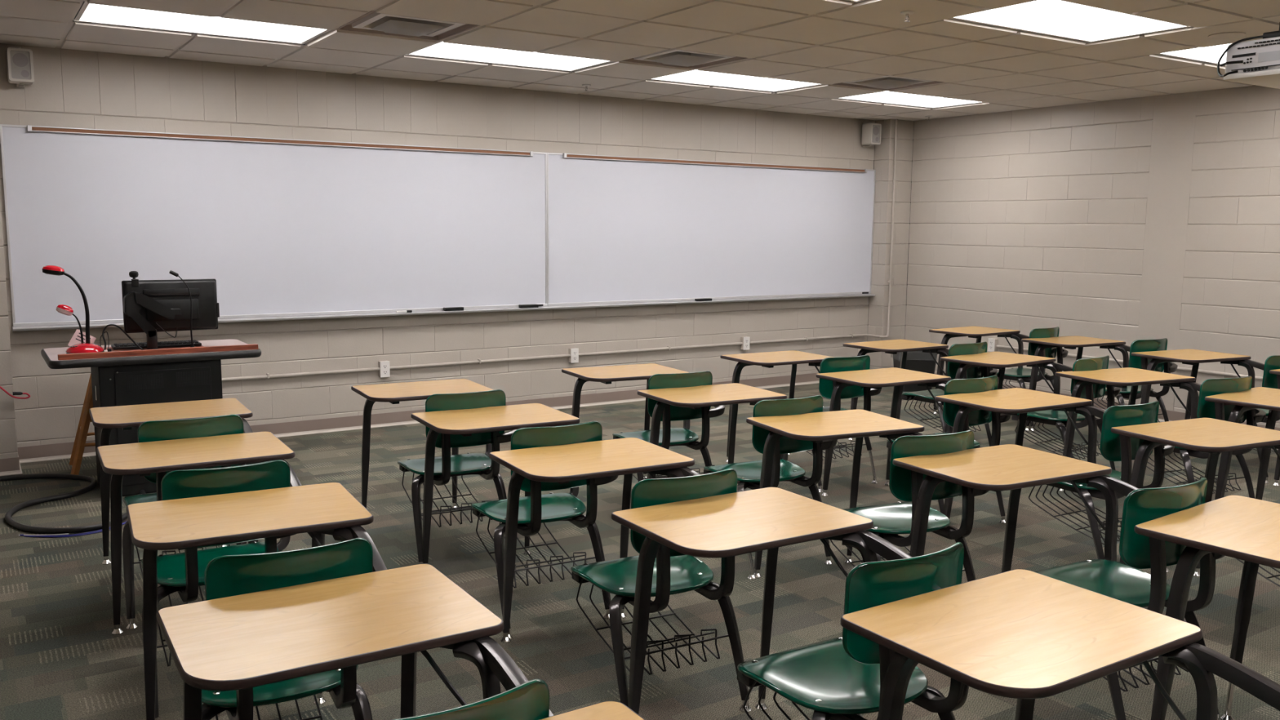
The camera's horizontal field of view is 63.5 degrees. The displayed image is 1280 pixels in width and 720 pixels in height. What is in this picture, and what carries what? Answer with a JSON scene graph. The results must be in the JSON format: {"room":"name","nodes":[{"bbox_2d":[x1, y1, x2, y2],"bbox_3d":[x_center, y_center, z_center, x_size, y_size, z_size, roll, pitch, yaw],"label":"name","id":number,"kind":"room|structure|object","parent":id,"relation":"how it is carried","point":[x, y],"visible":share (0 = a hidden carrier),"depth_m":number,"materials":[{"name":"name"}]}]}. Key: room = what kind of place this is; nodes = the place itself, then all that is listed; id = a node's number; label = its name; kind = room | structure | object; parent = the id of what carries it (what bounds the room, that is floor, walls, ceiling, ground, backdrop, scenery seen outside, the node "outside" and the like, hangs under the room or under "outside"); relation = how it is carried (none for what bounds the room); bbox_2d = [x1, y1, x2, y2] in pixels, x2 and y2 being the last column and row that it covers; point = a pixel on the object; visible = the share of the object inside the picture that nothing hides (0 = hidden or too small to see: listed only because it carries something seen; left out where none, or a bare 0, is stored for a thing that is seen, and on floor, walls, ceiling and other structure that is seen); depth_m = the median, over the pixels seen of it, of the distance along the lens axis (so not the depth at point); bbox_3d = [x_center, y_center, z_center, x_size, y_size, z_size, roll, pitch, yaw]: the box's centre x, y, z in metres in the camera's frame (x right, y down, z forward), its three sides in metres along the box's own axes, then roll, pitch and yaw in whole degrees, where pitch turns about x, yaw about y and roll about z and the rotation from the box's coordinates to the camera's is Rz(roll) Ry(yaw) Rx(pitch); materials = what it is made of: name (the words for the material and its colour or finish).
{"room":"classroom","nodes":[
{"label":"classroom","id":0,"kind":"room"},
{"bbox_2d":[0,202,17,458],"bbox_3d":[-4.404,-0.572,5.664,1.570,2.607,0.150,-4,9,-33],"label":"wall","id":1,"kind":"structure","parent":0,"point":[8,440],"depth_m":6.11,"materials":[{"name":"brick"}]},
{"bbox_2d":[0,386,30,399],"bbox_3d":[-3.837,0.070,5.998,0.506,0.351,0.022,-4,9,-31],"label":"cable","id":2,"kind":"object","parent":1,"relation":"attached to","point":[1,388],"visible":1,"depth_m":6.11,"materials":[{"name":"red plastic"}]},
{"bbox_2d":[0,43,875,447],"bbox_3d":[-0.833,-0.888,8.355,7.370,2.607,0.150,-4,9,-33],"label":"wall","id":3,"kind":"structure","parent":0,"point":[70,88],"depth_m":7.72,"materials":[{"name":"brick"}]},
{"bbox_2d":[5,47,34,87],"bbox_3d":[-3.695,-1.749,6.168,0.132,0.223,0.163,-4,9,-33],"label":"wall speaker","id":4,"kind":"object","parent":3,"relation":"attached to","point":[20,62],"visible":1,"depth_m":6.11,"materials":[{"name":"grey"}]},
{"bbox_2d":[9,49,31,79],"bbox_3d":[-3.655,-1.740,6.106,0.103,0.165,0.001,-4,9,-33],"label":"grille","id":5,"kind":"object","parent":4,"relation":"attached to","point":[20,60],"depth_m":6.10,"materials":[{"name":"grey"}]},
{"bbox_2d":[0,124,547,326],"bbox_3d":[-2.291,-0.924,7.271,3.696,1.220,0.050,-4,9,-33],"label":"whiteboard","id":6,"kind":"object","parent":3,"relation":"attached to","point":[282,227],"visible":1,"depth_m":7.11,"materials":[{"name":"plastic"}]},
{"bbox_2d":[377,360,390,377],"bbox_3d":[-1.896,0.066,7.665,0.072,0.120,0.050,-4,9,-33],"label":"power outlet","id":7,"kind":"object","parent":3,"relation":"attached to","point":[384,371],"visible":1,"depth_m":7.65,"materials":[{"name":"beige"}]},
{"bbox_2d":[0,373,819,475],"bbox_3d":[-1.235,0.421,7.975,9.262,0.100,0.336,-4,9,-33],"label":"baseboard","id":8,"kind":"structure","parent":3,"relation":"attached to","point":[8,466],"depth_m":7.61,"materials":[{"name":"brown plastic"}]},
{"bbox_2d":[12,293,875,331],"bbox_3d":[-0.762,-0.415,8.315,7.334,0.030,0.096,-4,9,-33],"label":"marker tray","id":9,"kind":"object","parent":3,"relation":"attached to","point":[602,305],"visible":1,"depth_m":7.83,"materials":[{"name":"grey metal"}]},
{"bbox_2d":[395,310,412,312],"bbox_3d":[-1.748,-0.358,7.662,0.120,0.018,0.018,-5,9,-36],"label":"marker","id":10,"kind":"object","parent":9,"relation":"on","point":[402,311],"visible":1,"depth_m":7.66,"materials":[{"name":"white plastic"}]},
{"bbox_2d":[443,306,463,311],"bbox_3d":[-1.419,-0.389,7.879,0.150,0.026,0.048,-4,9,-33],"label":"eraser","id":11,"kind":"object","parent":9,"relation":"on","point":[446,308],"visible":1,"depth_m":7.86,"materials":[{"name":"black plastic"}]},
{"bbox_2d":[518,303,538,308],"bbox_3d":[-0.885,-0.428,8.225,0.155,0.026,0.048,-4,9,-33],"label":"eraser","id":12,"kind":"object","parent":9,"relation":"on","point":[535,305],"visible":1,"depth_m":8.20,"materials":[{"name":"black plastic"}]},
{"bbox_2d":[694,297,711,301],"bbox_3d":[0.562,-0.533,9.162,0.160,0.020,0.048,-4,9,-33],"label":"eraser","id":13,"kind":"object","parent":9,"relation":"on","point":[705,299],"visible":1,"depth_m":9.14,"materials":[{"name":"black plastic"}]},
{"bbox_2d":[222,333,879,381],"bbox_3d":[-0.361,-0.044,8.569,6.428,0.036,0.201,-4,9,-33],"label":"conduit","id":14,"kind":"object","parent":3,"relation":"attached to","point":[267,375],"visible":0.99,"depth_m":8.26,"materials":[{"name":"metal"}]},
{"bbox_2d":[568,347,578,363],"bbox_3d":[-0.549,-0.038,8.537,0.072,0.120,0.050,-4,9,-33],"label":"power outlet","id":15,"kind":"object","parent":3,"relation":"attached to","point":[573,352],"visible":1,"depth_m":8.52,"materials":[{"name":"beige"}]},
{"bbox_2d":[546,152,875,306],"bbox_3d":[0.783,-1.153,9.261,3.644,1.220,0.050,-4,9,-33],"label":"whiteboard","id":16,"kind":"object","parent":3,"relation":"attached to","point":[620,229],"visible":1,"depth_m":9.10,"materials":[{"name":"plastic"}]},
{"bbox_2d":[740,336,750,350],"bbox_3d":[0.968,-0.154,9.518,0.072,0.120,0.050,-4,9,-33],"label":"power outlet","id":17,"kind":"object","parent":3,"relation":"attached to","point":[745,340],"visible":1,"depth_m":9.50,"materials":[{"name":"beige"}]},
{"bbox_2d":[861,122,881,146],"bbox_3d":[2.221,-2.178,9.997,0.136,0.230,0.168,-4,9,-33],"label":"wall speaker","id":18,"kind":"object","parent":3,"relation":"attached to","point":[871,132],"visible":1,"depth_m":9.94,"materials":[{"name":"grey"}]},
{"bbox_2d":[871,124,879,142],"bbox_3d":[2.263,-2.170,9.933,0.106,0.170,0.001,-4,9,-33],"label":"grille","id":19,"kind":"object","parent":18,"relation":"attached to","point":[875,128],"depth_m":9.93,"materials":[{"name":"grey"}]},
{"bbox_2d":[0,382,1279,719],"bbox_3d":[1.293,1.041,4.142,9.662,0.100,10.000,-4,9,-33],"label":"floor","id":20,"kind":"structure","parent":0,"point":[61,658],"depth_m":4.27,"materials":[{"name":"carpet"}]},
{"bbox_2d":[0,473,145,533],"bbox_3d":[-3.235,0.743,5.615,1.603,0.029,0.743,5,9,33],"label":"cable sleeve","id":21,"kind":"object","parent":20,"relation":"on","point":[9,520],"visible":0.81,"depth_m":5.51,"materials":[{"name":"plastic"}]},
{"bbox_2d":[18,520,127,537],"bbox_3d":[-2.705,0.822,5.104,0.218,0.013,0.582,7,10,42],"label":"cable","id":22,"kind":"object","parent":20,"relation":"on","point":[123,523],"visible":0.77,"depth_m":4.96,"materials":[{"name":"blue plastic"}]},
{"bbox_2d":[69,372,95,475],"bbox_3d":[-3.148,0.346,6.365,0.669,0.638,0.453,-4,8,-29],"label":"wooden stool","id":23,"kind":"object","parent":20,"relation":"on","point":[79,445],"visible":0.12,"depth_m":6.12,"materials":[{"name":"brown wood"}]},
{"bbox_2d":[40,338,261,496],"bbox_3d":[-2.823,0.320,6.027,1.084,0.774,0.685,-4,9,-33],"label":"lectern","id":24,"kind":"object","parent":20,"relation":"on","point":[191,376],"visible":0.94,"depth_m":5.73,"materials":[{"name":"laminate"}]},
{"bbox_2d":[42,265,104,353],"bbox_3d":[-3.110,-0.276,5.682,0.276,0.490,0.186,-4,9,-33],"label":"camera","id":25,"kind":"object","parent":24,"relation":"on","point":[87,347],"visible":0.96,"depth_m":5.67,"materials":[{"name":"red plastic"}]},
{"bbox_2d":[56,304,83,342],"bbox_3d":[-3.135,-0.197,5.688,0.124,0.222,0.069,-4,9,-33],"label":"lamp","id":26,"kind":"object","parent":25,"relation":"on","point":[65,309],"depth_m":5.65,"materials":[{"name":"red plastic"}]},
{"bbox_2d":[67,328,96,346],"bbox_3d":[-3.146,-0.104,5.835,0.147,0.144,0.027,-4,9,-33],"label":"paper tag","id":27,"kind":"object","parent":24,"relation":"on","point":[76,339],"visible":0.55,"depth_m":5.83,"materials":[{"name":"pink"}]},
{"bbox_2d":[102,324,143,350],"bbox_3d":[-2.865,-0.124,5.824,0.292,0.158,0.053,-2,8,-22],"label":"cable","id":28,"kind":"object","parent":24,"relation":"on","point":[117,326],"visible":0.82,"depth_m":5.80,"materials":[{"name":"black plastic"}]},
{"bbox_2d":[123,291,181,349],"bbox_3d":[-2.767,-0.221,5.879,0.290,0.337,0.090,-4,9,-33],"label":"monitor arm","id":29,"kind":"object","parent":24,"relation":"attached to","point":[133,302],"visible":0.89,"depth_m":5.83,"materials":[{"name":"black plastic"}]},
{"bbox_2d":[121,279,219,333],"bbox_3d":[-2.703,-0.314,5.978,0.509,0.298,0.068,-4,9,-34],"label":"computer monitor","id":30,"kind":"object","parent":29,"relation":"attached to","point":[172,294],"visible":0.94,"depth_m":5.98,"materials":[{"name":"black plastic"}]},
{"bbox_2d":[128,271,138,286],"bbox_3d":[-2.862,-0.460,5.856,0.050,0.086,0.071,-4,9,-33],"label":"webcam","id":31,"kind":"object","parent":30,"relation":"attached to","point":[135,282],"visible":1,"depth_m":5.84,"materials":[{"name":"black plastic"}]},
{"bbox_2d":[111,339,201,349],"bbox_3d":[-2.843,-0.091,6.087,0.470,0.022,0.150,-4,9,-31],"label":"keyboard","id":32,"kind":"object","parent":24,"relation":"on","point":[177,343],"visible":0.83,"depth_m":6.05,"materials":[{"name":"black plastic"}]},
{"bbox_2d":[57,343,257,359],"bbox_3d":[-2.646,-0.046,5.734,1.015,0.028,0.032,-4,9,-33],"label":"rail","id":33,"kind":"object","parent":24,"relation":"on","point":[255,346],"visible":1,"depth_m":5.70,"materials":[{"name":"brown wood"}]},
{"bbox_2d":[168,270,194,347],"bbox_3d":[-2.634,-0.289,5.957,0.122,0.454,0.031,-4,9,-33],"label":"gooseneck microphone","id":34,"kind":"object","parent":24,"relation":"on","point":[171,272],"visible":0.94,"depth_m":5.97,"materials":[{"name":"black plastic"}]},
{"bbox_2d":[88,398,253,629],"bbox_3d":[-1.921,0.554,4.333,0.613,0.760,0.978,-4,9,-30],"label":"student desk","id":35,"kind":"object","parent":20,"relation":"on","point":[162,421],"visible":0.34,"depth_m":4.22,"materials":[{"name":"brown wood"}]},
{"bbox_2d":[133,544,230,577],"bbox_3d":[-1.831,0.691,4.149,0.398,0.210,0.410,-4,9,-30],"label":"basket","id":36,"kind":"object","parent":35,"relation":"on","point":[165,551],"depth_m":4.02,"materials":[{"name":"black metal"}]},
{"bbox_2d":[96,431,302,719],"bbox_3d":[-1.480,0.657,3.563,0.613,0.760,0.978,-4,9,-31],"label":"student desk","id":37,"kind":"object","parent":20,"relation":"on","point":[264,455],"visible":0.48,"depth_m":3.52,"materials":[{"name":"wood"}]},
{"bbox_2d":[156,586,204,666],"bbox_3d":[-1.388,0.795,3.379,0.398,0.210,0.410,-4,9,-31],"label":"basket","id":38,"kind":"object","parent":37,"relation":"on","point":[162,591],"depth_m":3.20,"materials":[{"name":"black metal"}]},
{"bbox_2d":[126,482,386,719],"bbox_3d":[-0.998,0.764,2.772,0.613,0.760,0.978,-3,8,-28],"label":"student desk","id":39,"kind":"object","parent":20,"relation":"on","point":[317,510],"visible":0.59,"depth_m":2.75,"materials":[{"name":"wood"}]},
{"bbox_2d":[215,694,323,719],"bbox_3d":[-0.915,0.902,2.584,0.398,0.210,0.410,-3,8,-28],"label":"basket","id":40,"kind":"object","parent":39,"relation":"on","point":[231,710],"depth_m":2.45,"materials":[{"name":"black metal"}]},
{"bbox_2d":[155,564,553,719],"bbox_3d":[-0.517,0.870,1.991,0.613,0.760,0.978,-4,9,-32],"label":"student desk","id":41,"kind":"object","parent":20,"relation":"on","point":[250,640],"visible":1,"depth_m":2.09,"materials":[{"name":"brown wood"}]},
{"bbox_2d":[351,378,516,564],"bbox_3d":[-0.969,0.475,5.010,0.613,0.760,0.978,-4,8,-29],"label":"student desk","id":42,"kind":"object","parent":20,"relation":"on","point":[454,393],"visible":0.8,"depth_m":4.77,"materials":[{"name":"wood"}]},
{"bbox_2d":[402,467,492,527],"bbox_3d":[-0.884,0.612,4.824,0.398,0.210,0.410,-4,8,-29],"label":"basket","id":43,"kind":"object","parent":42,"relation":"on","point":[486,473],"depth_m":4.69,"materials":[{"name":"black metal"}]},
{"bbox_2d":[411,403,618,639],"bbox_3d":[-0.501,0.575,4.269,0.613,0.760,0.978,-4,8,-29],"label":"student desk","id":44,"kind":"object","parent":20,"relation":"on","point":[536,424],"visible":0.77,"depth_m":4.08,"materials":[{"name":"wood"}]},
{"bbox_2d":[475,512,595,587],"bbox_3d":[-0.415,0.712,4.083,0.398,0.210,0.410,-4,8,-29],"label":"basket","id":45,"kind":"object","parent":44,"relation":"on","point":[579,520],"depth_m":3.97,"materials":[{"name":"black metal"}]},
{"bbox_2d":[538,701,645,719],"bbox_3d":[-0.034,0.967,1.276,0.613,0.760,0.978,-4,9,-33],"label":"student desk","id":46,"kind":"object","parent":20,"relation":"on","point":[605,710],"visible":1,"depth_m":1.75,"materials":[{"name":"beige wood"}]},
{"bbox_2d":[488,437,751,712],"bbox_3d":[-0.050,0.677,3.511,0.613,0.760,0.978,-4,8,-29],"label":"student desk","id":47,"kind":"object","parent":20,"relation":"on","point":[674,572],"visible":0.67,"depth_m":3.37,"materials":[{"name":"wood"}]},
{"bbox_2d":[576,577,728,675],"bbox_3d":[0.036,0.815,3.325,0.398,0.210,0.410,-4,8,-29],"label":"basket","id":48,"kind":"object","parent":47,"relation":"on","point":[709,590],"depth_m":3.23,"materials":[{"name":"black metal"}]},
{"bbox_2d":[561,363,724,488],"bbox_3d":[0.033,0.396,5.693,0.613,0.760,0.978,-3,8,-27],"label":"student desk","id":49,"kind":"object","parent":20,"relation":"on","point":[656,375],"visible":0.6,"depth_m":5.46,"materials":[{"name":"grey metal"}]},
{"bbox_2d":[632,467,703,479],"bbox_3d":[0.111,0.533,5.504,0.398,0.210,0.410,-3,8,-27],"label":"basket","id":50,"kind":"object","parent":49,"relation":"on","point":[641,474],"depth_m":5.35,"materials":[{"name":"black metal"}]},
{"bbox_2d":[637,382,837,579],"bbox_3d":[0.476,0.497,4.939,0.613,0.760,0.978,-3,8,-28],"label":"student desk","id":51,"kind":"object","parent":20,"relation":"on","point":[766,402],"visible":0.65,"depth_m":4.76,"materials":[{"name":"brown wood"}]},
{"bbox_2d":[611,487,968,719],"bbox_3d":[0.422,0.778,2.763,0.613,0.760,0.978,-4,9,-31],"label":"student desk","id":52,"kind":"object","parent":20,"relation":"on","point":[842,677],"visible":0.73,"depth_m":2.71,"materials":[{"name":"grey metal"}]},
{"bbox_2d":[742,680,862,719],"bbox_3d":[0.516,0.915,2.580,0.398,0.210,0.410,-4,9,-31],"label":"basket","id":53,"kind":"object","parent":52,"relation":"on","point":[823,693],"depth_m":2.51,"materials":[{"name":"black metal"}]},
{"bbox_2d":[720,350,881,492],"bbox_3d":[1.012,0.311,6.414,0.613,0.760,0.978,-4,8,-30],"label":"student desk","id":54,"kind":"object","parent":20,"relation":"on","point":[827,364],"visible":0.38,"depth_m":6.15,"materials":[{"name":"brown wood"}]},
{"bbox_2d":[805,440,866,458],"bbox_3d":[1.100,0.448,6.229,0.398,0.210,0.410,-4,8,-30],"label":"basket","id":55,"kind":"object","parent":54,"relation":"on","point":[836,446],"depth_m":6.12,"materials":[{"name":"black metal"}]},
{"bbox_2d":[746,408,989,582],"bbox_3d":[0.925,0.598,4.188,0.613,0.760,0.978,-3,8,-24],"label":"student desk","id":56,"kind":"object","parent":20,"relation":"on","point":[891,520],"visible":0.58,"depth_m":4.08,"materials":[{"name":"wood"}]},
{"bbox_2d":[830,539,964,571],"bbox_3d":[0.991,0.737,3.995,0.398,0.210,0.410,-3,8,-24],"label":"basket","id":57,"kind":"object","parent":56,"relation":"on","point":[901,543],"depth_m":3.90,"materials":[{"name":"black metal"}]},
{"bbox_2d":[816,367,1010,523],"bbox_3d":[1.490,0.420,5.606,0.613,0.760,0.978,-4,9,-30],"label":"student desk","id":58,"kind":"object","parent":20,"relation":"on","point":[876,379],"visible":0.45,"depth_m":5.59,"materials":[{"name":"wood"}]},
{"bbox_2d":[893,350,937,391],"bbox_3d":[2.568,0.087,9.695,0.403,0.386,0.301,0,7,-7],"label":"trash bin","id":59,"kind":"object","parent":20,"relation":"on","point":[918,361],"visible":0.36,"depth_m":9.57,"materials":[{"name":"black plastic"}]},
{"bbox_2d":[843,338,997,446],"bbox_3d":[1.959,0.221,7.178,0.613,0.760,0.978,-4,9,-33],"label":"student desk","id":60,"kind":"object","parent":20,"relation":"on","point":[890,346],"visible":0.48,"depth_m":7.06,"materials":[{"name":"laminate"}]},
{"bbox_2d":[904,395,981,431],"bbox_3d":[2.059,0.357,6.999,0.398,0.210,0.410,-4,9,-33],"label":"basket","id":61,"kind":"object","parent":60,"relation":"on","point":[930,399],"depth_m":6.97,"materials":[{"name":"black metal"}]},
{"bbox_2d":[928,325,1068,431],"bbox_3d":[2.880,0.088,8.271,0.613,0.760,0.978,-5,9,-36],"label":"student desk","id":62,"kind":"object","parent":20,"relation":"on","point":[1021,375],"visible":0.51,"depth_m":8.17,"materials":[{"name":"grey metal"}]},
{"bbox_2d":[1002,378,1016,388],"bbox_3d":[2.988,0.224,8.096,0.398,0.210,0.410,-5,9,-36],"label":"basket","id":63,"kind":"object","parent":62,"relation":"on","point":[1003,379],"depth_m":8.26,"materials":[{"name":"black metal"}]},
{"bbox_2d":[939,351,1120,470],"bbox_3d":[2.446,0.318,6.461,0.613,0.760,0.978,-5,9,-36],"label":"student desk","id":64,"kind":"object","parent":20,"relation":"on","point":[995,360],"visible":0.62,"depth_m":6.33,"materials":[{"name":"laminate"}]},
{"bbox_2d":[1014,416,1101,459],"bbox_3d":[2.557,0.454,6.288,0.398,0.210,0.410,-5,9,-36],"label":"basket","id":65,"kind":"object","parent":64,"relation":"on","point":[1060,422],"depth_m":6.21,"materials":[{"name":"black metal"}]},
{"bbox_2d":[935,387,1174,573],"bbox_3d":[1.950,0.520,4.864,0.613,0.760,0.978,-4,9,-30],"label":"student desk","id":66,"kind":"object","parent":20,"relation":"on","point":[1113,446],"visible":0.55,"depth_m":4.74,"materials":[{"name":"grey metal"}]},
{"bbox_2d":[1028,484,1122,544],"bbox_3d":[2.039,0.657,4.680,0.398,0.210,0.410,-4,9,-30],"label":"basket","id":67,"kind":"object","parent":66,"relation":"on","point":[1087,492],"depth_m":4.59,"materials":[{"name":"black metal"}]},
{"bbox_2d":[893,444,1224,719],"bbox_3d":[1.391,0.698,3.452,0.613,0.760,0.978,-3,8,-28],"label":"student desk","id":68,"kind":"object","parent":20,"relation":"on","point":[1006,467],"visible":0.59,"depth_m":3.40,"materials":[{"name":"grey metal"}]},
{"bbox_2d":[1102,657,1188,691],"bbox_3d":[1.473,0.836,3.265,0.398,0.210,0.410,-3,8,-28],"label":"basket","id":69,"kind":"object","parent":68,"relation":"on","point":[1150,660],"depth_m":3.08,"materials":[{"name":"black metal"}]},
{"bbox_2d":[840,568,1279,719],"bbox_3d":[0.934,0.883,1.992,0.613,0.760,0.978,-4,9,-33],"label":"student desk","id":70,"kind":"object","parent":20,"relation":"on","point":[1025,636],"visible":1,"depth_m":2.10,"materials":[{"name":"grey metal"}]},
{"bbox_2d":[1021,335,1177,431],"bbox_3d":[3.356,0.186,7.542,0.613,0.760,0.978,-3,8,-27],"label":"student desk","id":71,"kind":"object","parent":20,"relation":"on","point":[1073,342],"visible":0.56,"depth_m":7.45,"materials":[{"name":"laminate"}]},
{"bbox_2d":[1093,395,1162,422],"bbox_3d":[3.435,0.324,7.353,0.398,0.210,0.410,-3,8,-27],"label":"basket","id":72,"kind":"object","parent":71,"relation":"on","point":[1120,397],"depth_m":7.25,"materials":[{"name":"black metal"}]},
{"bbox_2d":[1055,367,1266,498],"bbox_3d":[2.866,0.420,5.705,0.613,0.760,0.978,-3,8,-23],"label":"student desk","id":73,"kind":"object","parent":20,"relation":"on","point":[1124,377],"visible":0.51,"depth_m":5.61,"materials":[{"name":"wood"}]},
{"bbox_2d":[1146,452,1244,493],"bbox_3d":[2.931,0.558,5.512,0.398,0.210,0.410,-3,8,-23],"label":"basket","id":74,"kind":"object","parent":73,"relation":"on","point":[1184,455],"depth_m":5.41,"materials":[{"name":"black metal"}]},
{"bbox_2d":[1111,417,1279,586],"bbox_3d":[2.440,0.629,4.055,0.613,0.760,0.978,-3,8,-25],"label":"student desk","id":75,"kind":"object","parent":20,"relation":"on","point":[1213,437],"visible":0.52,"depth_m":4.23,"materials":[{"name":"grey metal"}]},
{"bbox_2d":[1235,558,1279,586],"bbox_3d":[2.512,0.767,3.864,0.398,0.210,0.410,-3,8,-25],"label":"basket","id":76,"kind":"object","parent":75,"relation":"on","point":[1267,578],"depth_m":3.88,"materials":[{"name":"black metal"}]},
{"bbox_2d":[1130,348,1279,484],"bbox_3d":[3.788,0.297,6.716,0.613,0.760,0.978,-3,8,-26],"label":"student desk","id":77,"kind":"object","parent":20,"relation":"on","point":[1188,356],"visible":0.44,"depth_m":6.79,"materials":[{"name":"grey metal"}]},
{"bbox_2d":[1133,495,1279,719],"bbox_3d":[1.903,0.798,2.717,0.613,0.760,0.978,-5,9,-36],"label":"student desk","id":78,"kind":"object","parent":20,"relation":"on","point":[1247,529],"visible":0.93,"depth_m":2.87,"materials":[{"name":"brown wood"}]},
{"bbox_2d":[1204,386,1279,499],"bbox_3d":[3.332,0.519,4.973,0.613,0.760,0.978,-5,9,-36],"label":"student desk","id":79,"kind":"object","parent":20,"relation":"on","point":[1263,397],"visible":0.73,"depth_m":5.13,"materials":[{"name":"grey metal"}]},
{"bbox_2d":[1269,368,1279,486],"bbox_3d":[4.248,0.402,5.941,0.613,0.760,0.978,-4,9,-31],"label":"student desk","id":80,"kind":"object","parent":20,"relation":"on","point":[1277,476],"visible":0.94,"depth_m":6.16,"materials":[{"name":"wood"}]},
{"bbox_2d":[0,0,1279,120],"bbox_3d":[1.318,-1.659,3.793,9.662,0.268,10.000,-4,9,-33],"label":"ceiling","id":81,"kind":"structure","parent":0,"point":[826,42],"depth_m":6.04,"materials":[{"name":"tile"}]},
{"bbox_2d":[73,1,329,44],"bbox_3d":[-2.349,-1.857,5.587,1.207,0.093,0.598,-4,9,-33],"label":"ceiling light","id":82,"kind":"object","parent":81,"relation":"attached to","point":[87,12],"visible":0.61,"depth_m":5.62,"materials":[{"name":"white plastic"}]},
{"bbox_2d":[336,10,479,40],"bbox_3d":[-1.250,-1.857,5.575,0.602,0.180,0.602,-4,9,-33],"label":"ceiling vent","id":83,"kind":"object","parent":81,"relation":"in","point":[372,22],"visible":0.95,"depth_m":5.60,"materials":[{"name":"beige"}]},
{"bbox_2d":[404,28,612,71],"bbox_3d":[-0.817,-1.971,6.579,1.207,0.093,0.598,-4,9,-33],"label":"ceiling light","id":84,"kind":"object","parent":81,"relation":"attached to","point":[440,49],"visible":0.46,"depth_m":6.63,"materials":[{"name":"white"}]},
{"bbox_2d":[413,41,604,69],"bbox_3d":[-0.817,-1.937,6.583,1.179,0.004,0.570,-4,9,-33],"label":"diffuser","id":85,"kind":"object","parent":84,"relation":"attached to","point":[442,50],"depth_m":6.63,"materials":[{"name":"white"}]},
{"bbox_2d":[582,84,591,91],"bbox_3d":[-0.401,-2.038,7.746,0.068,0.045,0.068,5,9,34],"label":"sprinkler","id":86,"kind":"object","parent":81,"relation":"attached to","point":[586,86],"visible":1,"depth_m":7.74,"materials":[{"name":"white metal"}]},
{"bbox_2d":[621,48,747,69],"bbox_3d":[0.282,-1.971,6.567,0.602,0.180,0.602,-4,9,-33],"label":"ceiling vent","id":87,"kind":"object","parent":81,"relation":"in","point":[673,57],"visible":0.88,"depth_m":6.58,"materials":[{"name":"silver metal"}]},
{"bbox_2d":[650,68,822,92],"bbox_3d":[0.715,-2.085,7.571,1.207,0.093,0.598,-4,9,-33],"label":"ceiling light","id":88,"kind":"object","parent":81,"relation":"attached to","point":[695,76],"visible":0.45,"depth_m":7.64,"materials":[{"name":"white"}]},
{"bbox_2d":[832,75,943,90],"bbox_3d":[1.814,-2.085,7.559,0.602,0.180,0.602,-4,9,-33],"label":"ceiling vent","id":89,"kind":"object","parent":81,"relation":"in","point":[886,82],"visible":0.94,"depth_m":7.57,"materials":[{"name":"silver metal"}]},
{"bbox_2d":[900,10,914,22],"bbox_3d":[1.301,-1.671,5.038,0.068,0.045,0.068,-4,9,-33],"label":"sprinkler","id":90,"kind":"object","parent":81,"relation":"attached to","point":[906,13],"visible":1,"depth_m":5.03,"materials":[{"name":"white metal"}]},
{"bbox_2d":[835,89,982,108],"bbox_3d":[2.247,-2.200,8.562,1.207,0.093,0.598,-4,9,-33],"label":"ceiling light","id":91,"kind":"object","parent":81,"relation":"attached to","point":[886,96],"visible":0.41,"depth_m":8.65,"materials":[{"name":"white"}]},
{"bbox_2d":[950,0,1191,42],"bbox_3d":[2.213,-1.777,5.293,1.207,0.093,0.598,-4,9,-33],"label":"ceiling light","id":92,"kind":"object","parent":81,"relation":"attached to","point":[1064,19],"visible":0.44,"depth_m":5.32,"materials":[{"name":"white"}]},
{"bbox_2d":[1158,44,1229,66],"bbox_3d":[3.744,-1.891,6.285,1.207,0.093,0.598,-4,9,-33],"label":"ceiling light","id":93,"kind":"object","parent":81,"relation":"attached to","point":[1211,55],"visible":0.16,"depth_m":6.28,"materials":[{"name":"white"}]},
{"bbox_2d":[1217,22,1279,88],"bbox_3d":[2.249,-1.210,3.423,0.434,0.543,0.437,-4,9,-33],"label":"projector","id":94,"kind":"object","parent":81,"relation":"hanging from","point":[1253,62],"visible":1,"depth_m":3.45,"materials":[{"name":"white"}]},
{"bbox_2d":[866,119,890,368],"bbox_3d":[2.412,-1.104,10.249,0.150,2.607,0.200,-4,9,-33],"label":"wall","id":95,"kind":"structure","parent":0,"point":[882,151],"depth_m":10.19,"materials":[{"name":"brick"}]},
{"bbox_2d":[875,119,914,368],"bbox_3d":[2.498,-1.106,10.275,0.322,2.607,0.150,-4,9,-33],"label":"wall","id":96,"kind":"structure","parent":0,"point":[905,128],"depth_m":10.20,"materials":[{"name":"brick"}]},
{"bbox_2d":[880,119,897,337],"bbox_3d":[2.433,-1.270,10.097,0.112,2.122,0.043,-4,9,-33],"label":"conduit","id":97,"kind":"object","parent":96,"relation":"attached to","point":[890,282],"visible":1,"depth_m":10.11,"materials":[{"name":"metal"}]},
{"bbox_2d":[905,84,1279,427],"bbox_3d":[5.303,-0.584,6.438,0.150,2.607,9.400,-4,9,-33],"label":"wall","id":98,"kind":"structure","parent":0,"point":[1155,217],"depth_m":8.49,"materials":[{"name":"brick"}]},
{"bbox_2d":[987,337,997,351],"bbox_3d":[3.238,-0.138,9.495,0.050,0.120,0.072,-4,9,-33],"label":"power outlet","id":99,"kind":"object","parent":98,"relation":"attached to","point":[993,343],"visible":0.94,"depth_m":9.47,"materials":[{"name":"beige"}]},
{"bbox_2d":[934,373,1279,431],"bbox_3d":[5.222,0.664,6.554,0.016,0.100,9.400,-4,9,-33],"label":"baseboard","id":100,"kind":"structure","parent":98,"relation":"attached to","point":[1173,415],"depth_m":8.21,"materials":[{"name":"brown plastic"}]},
{"bbox_2d":[995,345,1262,380],"bbox_3d":[4.539,0.137,7.522,0.023,0.024,4.670,-4,9,-33],"label":"conduit","id":101,"kind":"object","parent":98,"relation":"attached to","point":[997,346],"visible":0.51,"depth_m":8.00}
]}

